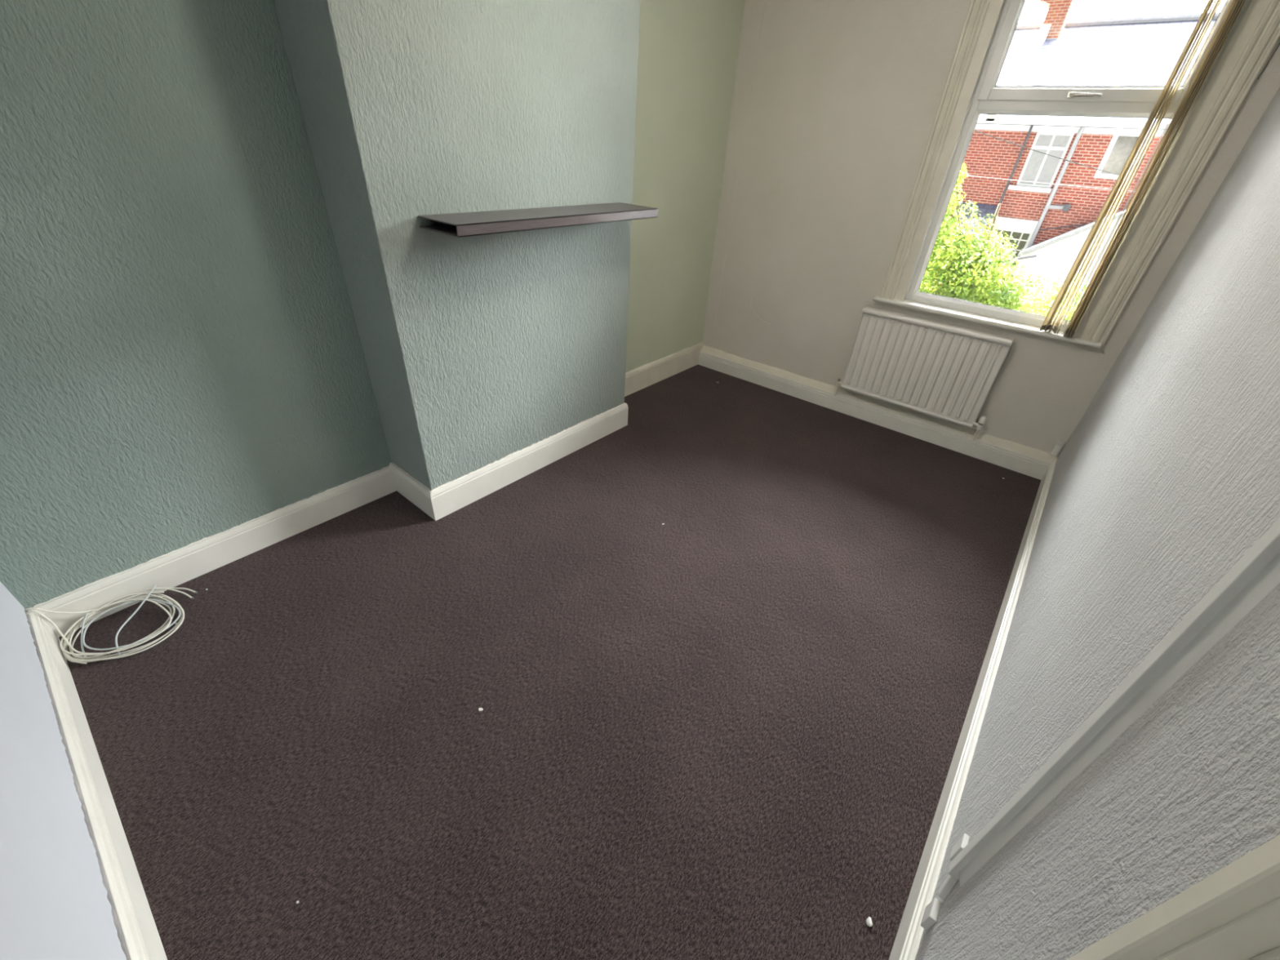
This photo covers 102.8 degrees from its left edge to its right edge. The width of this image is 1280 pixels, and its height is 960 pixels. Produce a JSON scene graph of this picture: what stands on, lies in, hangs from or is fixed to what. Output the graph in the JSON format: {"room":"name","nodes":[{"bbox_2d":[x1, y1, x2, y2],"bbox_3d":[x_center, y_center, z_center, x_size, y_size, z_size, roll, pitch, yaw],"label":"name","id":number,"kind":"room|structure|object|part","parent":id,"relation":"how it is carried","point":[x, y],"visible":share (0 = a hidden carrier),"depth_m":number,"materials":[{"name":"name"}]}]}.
{"room":"empty bedroom","nodes":[
{"label":"empty bedroom","id":0,"kind":"room"},
{"bbox_2d":[0,581,126,959],"bbox_3d":[-0.981,0.205,0.354,3.543,2.560,0.150,27,40,31],"label":"wall","id":1,"kind":"structure","parent":0,"point":[55,904],"depth_m":1.12,"materials":[{"name":"white paint"}]},
{"bbox_2d":[24,607,167,959],"bbox_3d":[-1.163,1.072,1.190,2.793,0.173,0.020,27,40,31],"label":"baseboard","id":2,"kind":"structure","parent":1,"relation":"attached to","point":[138,935],"depth_m":1.39,"materials":[{"name":"white paint"}]},
{"bbox_2d":[0,0,391,608],"bbox_3d":[-1.802,-0.759,1.707,0.150,2.560,1.540,27,40,31],"label":"wall","id":3,"kind":"structure","parent":0,"point":[183,362],"depth_m":1.79,"materials":[{"name":"green paint"}]},
{"bbox_2d":[27,342,703,636],"bbox_3d":[-0.707,-0.258,3.191,0.406,0.195,4.289,27,40,31],"label":"baseboard","id":4,"kind":"structure","parent":3,"relation":"attached to","point":[176,567],"depth_m":2.59,"materials":[{"name":"white paint"}]},
{"bbox_2d":[273,0,639,491],"bbox_3d":[-0.722,-1.263,2.560,0.536,2.560,1.465,27,40,31],"label":"wall","id":5,"kind":"structure","parent":0,"point":[479,350],"depth_m":2.22,"materials":[{"name":"teal paint"}]},
{"bbox_2d":[417,202,657,237],"bbox_3d":[-0.388,-1.200,2.327,0.261,0.042,1.187,27,40,31],"label":"floating shelf","id":6,"kind":"object","parent":5,"relation":"attached to","point":[490,222],"visible":1,"depth_m":2.16,"materials":[{"name":"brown wood"}]},
{"bbox_2d":[58,364,1040,959],"bbox_3d":[0.364,0.447,2.511,3.493,0.100,4.409,27,40,31],"label":"floor","id":7,"kind":"structure","parent":0,"point":[730,727],"depth_m":1.82,"materials":[{"name":"brown carpet"}]},
{"bbox_2d":[24,585,198,663],"bbox_3d":[-1.966,0.511,1.946,0.320,0.172,0.436,27,40,31],"label":"cable coil","id":8,"kind":"object","parent":7,"relation":"on","point":[82,660],"visible":1,"depth_m":1.94,"materials":[{"name":"plastic"}]},
{"bbox_2d":[866,916,872,927],"bbox_3d":[0.610,1.174,1.357,0.015,0.011,0.020,16,36,17],"label":"crumb","id":9,"kind":"object","parent":7,"relation":"on","point":[868,920],"visible":1,"depth_m":1.35,"materials":[{"name":"white"}]},
{"bbox_2d":[625,0,745,372],"bbox_3d":[0.083,-1.905,3.593,0.210,2.560,1.534,27,40,31],"label":"wall","id":10,"kind":"structure","parent":0,"point":[688,50],"depth_m":3.49,"materials":[{"name":"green paint"}]},
{"bbox_2d":[702,0,1279,456],"bbox_3d":[1.741,-1.685,3.425,3.093,2.560,0.302,27,40,31],"label":"wall","id":11,"kind":"structure","parent":0,"point":[836,103],"depth_m":3.33,"materials":[{"name":"beige paint"}]},
{"bbox_2d":[697,345,1058,479],"bbox_3d":[1.585,-0.611,3.959,2.733,0.168,0.062,27,40,31],"label":"baseboard","id":12,"kind":"structure","parent":11,"relation":"attached to","point":[1029,461],"depth_m":3.77,"materials":[{"name":"white paint"}]},
{"bbox_2d":[833,306,1013,440],"bbox_3d":[1.911,-0.750,3.515,1.003,0.676,0.114,27,40,31],"label":"radiator","id":13,"kind":"object","parent":11,"relation":"attached to","point":[943,371],"visible":1,"depth_m":3.44,"materials":[{"name":"metal"}]},
{"bbox_3d":[1.559,-0.966,3.719,0.003,0.569,0.066,27,40,31],"label":"panel","id":14,"kind":"part","parent":13,"relation":"part of","materials":[{"name":"metal"}]},
{"bbox_3d":[1.868,-0.535,3.631,0.900,0.025,0.026,27,40,31],"label":"rail","id":15,"kind":"part","parent":13,"relation":"part of","materials":[{"name":"metal"}]},
{"bbox_3d":[1.896,-1.001,3.314,0.908,0.031,0.031,27,40,31],"label":"rail","id":16,"kind":"part","parent":13,"relation":"part of","materials":[{"name":"metal"}]},
{"bbox_2d":[864,306,1013,341],"bbox_3d":[1.918,-1.026,3.328,0.904,0.008,0.070,27,40,31],"label":"grille","id":17,"kind":"object","parent":13,"relation":"attached to","point":[871,310],"depth_m":3.30,"materials":[{"name":"metal"}]},
{"bbox_3d":[2.248,-0.612,3.259,0.003,0.569,0.066,27,40,31],"label":"panel","id":18,"kind":"part","parent":13,"relation":"part of","materials":[{"name":"metal"}]},
{"bbox_2d":[1048,440,1064,456],"bbox_3d":[2.624,-0.199,3.215,0.042,0.097,0.032,27,40,31],"label":"junction box","id":19,"kind":"object","parent":11,"relation":"attached to","point":[1058,446],"visible":1,"depth_m":3.20,"materials":[{"name":"white plastic"}]},
{"bbox_2d":[872,0,1279,348],"bbox_3d":[2.271,-1.745,2.871,1.286,1.755,0.421,27,40,31],"label":"window","id":20,"kind":"structure","parent":11,"relation":"in","point":[971,91],"depth_m":2.70,"materials":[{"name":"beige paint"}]},
{"bbox_3d":[2.128,-1.022,3.223,1.276,0.028,0.121,27,40,31],"label":"sill","id":21,"kind":"part","parent":20,"relation":"part of","materials":[{"name":"white paint"}]},
{"bbox_3d":[2.232,-1.935,2.564,0.146,0.024,0.050,27,40,31],"label":"handle","id":22,"kind":"part","parent":20,"relation":"part of","materials":[{"name":"silver metal"}]},
{"bbox_3d":[2.252,-2.154,2.487,0.910,0.502,0.050,27,40,31],"label":"sash","id":23,"kind":"part","parent":20,"relation":"part of","materials":[{"name":"white plastic"}]},
{"bbox_2d":[1040,0,1246,337],"bbox_3d":[2.162,-1.678,2.720,0.951,1.618,0.091,27,40,31],"label":"vertical blind","id":24,"kind":"object","parent":20,"relation":"attached to","point":[1229,18],"visible":1,"depth_m":2.50,"materials":[{"name":"white plastic"}]},
{"bbox_2d":[915,86,1279,959],"bbox_3d":[1.461,-0.231,1.238,0.150,2.560,4.689,27,40,31],"label":"wall","id":25,"kind":"structure","parent":0,"point":[1169,476],"depth_m":0.99,"materials":[{"name":"white paint"}]},
{"bbox_2d":[920,897,942,930],"bbox_3d":[0.685,1.022,1.203,0.016,0.062,0.048,27,40,31],"label":"box","id":26,"kind":"object","parent":25,"relation":"attached to","point":[931,911],"visible":1,"depth_m":1.19,"materials":[{"name":"white plastic"}]},
{"bbox_2d":[949,833,969,861],"bbox_3d":[0.782,0.901,1.250,0.012,0.073,0.040,27,40,31],"label":"plate","id":27,"kind":"object","parent":25,"relation":"attached to","point":[957,848],"visible":0.76,"depth_m":1.24,"materials":[{"name":"white plastic"}]},
{"bbox_2d":[888,457,1057,959],"bbox_3d":[1.557,0.590,2.182,0.020,0.157,3.385,27,40,31],"label":"baseboard","id":28,"kind":"structure","parent":25,"relation":"attached to","point":[906,944],"depth_m":1.62,"materials":[{"name":"white paint"}]},
{"bbox_2d":[938,517,1279,901],"bbox_3d":[0.777,0.018,0.573,0.022,2.304,0.058,27,40,31],"label":"cable trunking","id":29,"kind":"object","parent":25,"relation":"attached to","point":[1256,573],"visible":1,"depth_m":0.77,"materials":[{"name":"white plastic"}]},
{"bbox_2d":[1066,834,1279,959],"bbox_3d":[0.314,0.666,0.224,0.170,2.080,0.932,27,40,31],"label":"door","id":30,"kind":"structure","parent":25,"relation":"in","point":[1233,913],"depth_m":0.46,"materials":[{"name":"beige paint"}]},
{"label":"outside","id":31,"kind":"structure","parent":0,"visible":0},
{"bbox_3d":[19.828,-8.815,23.892,64.000,0.300,55.411,27,40,31],"label":"ground","id":32,"kind":"structure","parent":31,"visible":0},
{"bbox_2d":[918,163,1057,313],"bbox_3d":[7.884,-5.073,12.694,4.243,4.711,2.295,30,42,34],"label":"tree","id":33,"kind":"object","parent":32,"relation":"on","point":[963,269],"visible":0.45,"depth_m":12.12,"materials":[{"name":"green plant"}]},
{"bbox_2d":[1017,274,1088,320],"bbox_3d":[8.087,-2.445,10.235,2.024,3.127,1.485,27,40,31],"label":"shrub","id":34,"kind":"object","parent":32,"relation":"on","point":[1057,287],"visible":0.14,"depth_m":9.78,"materials":[{"name":"green plant"}]},
{"bbox_2d":[923,0,1220,319],"bbox_3d":[18.690,-10.976,15.617,27.400,12.386,10.090,27,40,31],"label":"house","id":35,"kind":"structure","parent":32,"relation":"on","point":[1051,223],"depth_m":16.58,"materials":[{"name":"red brick"}]},
{"bbox_3d":[12.922,-8.191,18.061,1.060,1.075,0.006,27,40,31],"label":"pane","id":36,"kind":"part","parent":35,"relation":"part of","materials":[{"name":"grey glass"}]},
{"bbox_3d":[12.967,-9.687,17.006,1.207,0.130,0.180,27,40,31],"label":"sill","id":37,"kind":"part","parent":35,"relation":"part of","materials":[{"name":"white paint"}]},
{"bbox_3d":[13.106,-10.366,16.555,0.847,1.352,0.006,27,40,31],"label":"pane","id":38,"kind":"part","parent":35,"relation":"part of","materials":[{"name":"grey glass"}]},
{"bbox_3d":[14.570,-9.817,15.457,0.580,0.970,0.006,27,40,31],"label":"pane","id":39,"kind":"part","parent":35,"relation":"part of","materials":[{"name":"grey glass"}]},
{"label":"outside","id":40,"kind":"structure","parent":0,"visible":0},
{"bbox_2d":[973,129,1140,181],"bbox_3d":[11.560,-9.975,14.649,14.423,3.268,0.022,27,40,31],"label":"overhead wire","id":41,"kind":"object","parent":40,"point":[974,130],"visible":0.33,"depth_m":14.73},
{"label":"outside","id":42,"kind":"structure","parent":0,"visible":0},
{"bbox_2d":[969,175,1135,191],"bbox_3d":[11.464,-9.090,15.283,15.420,0.310,0.011,27,40,31],"label":"overhead wire","id":43,"kind":"object","parent":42,"point":[970,175],"visible":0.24,"depth_m":15.04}
]}

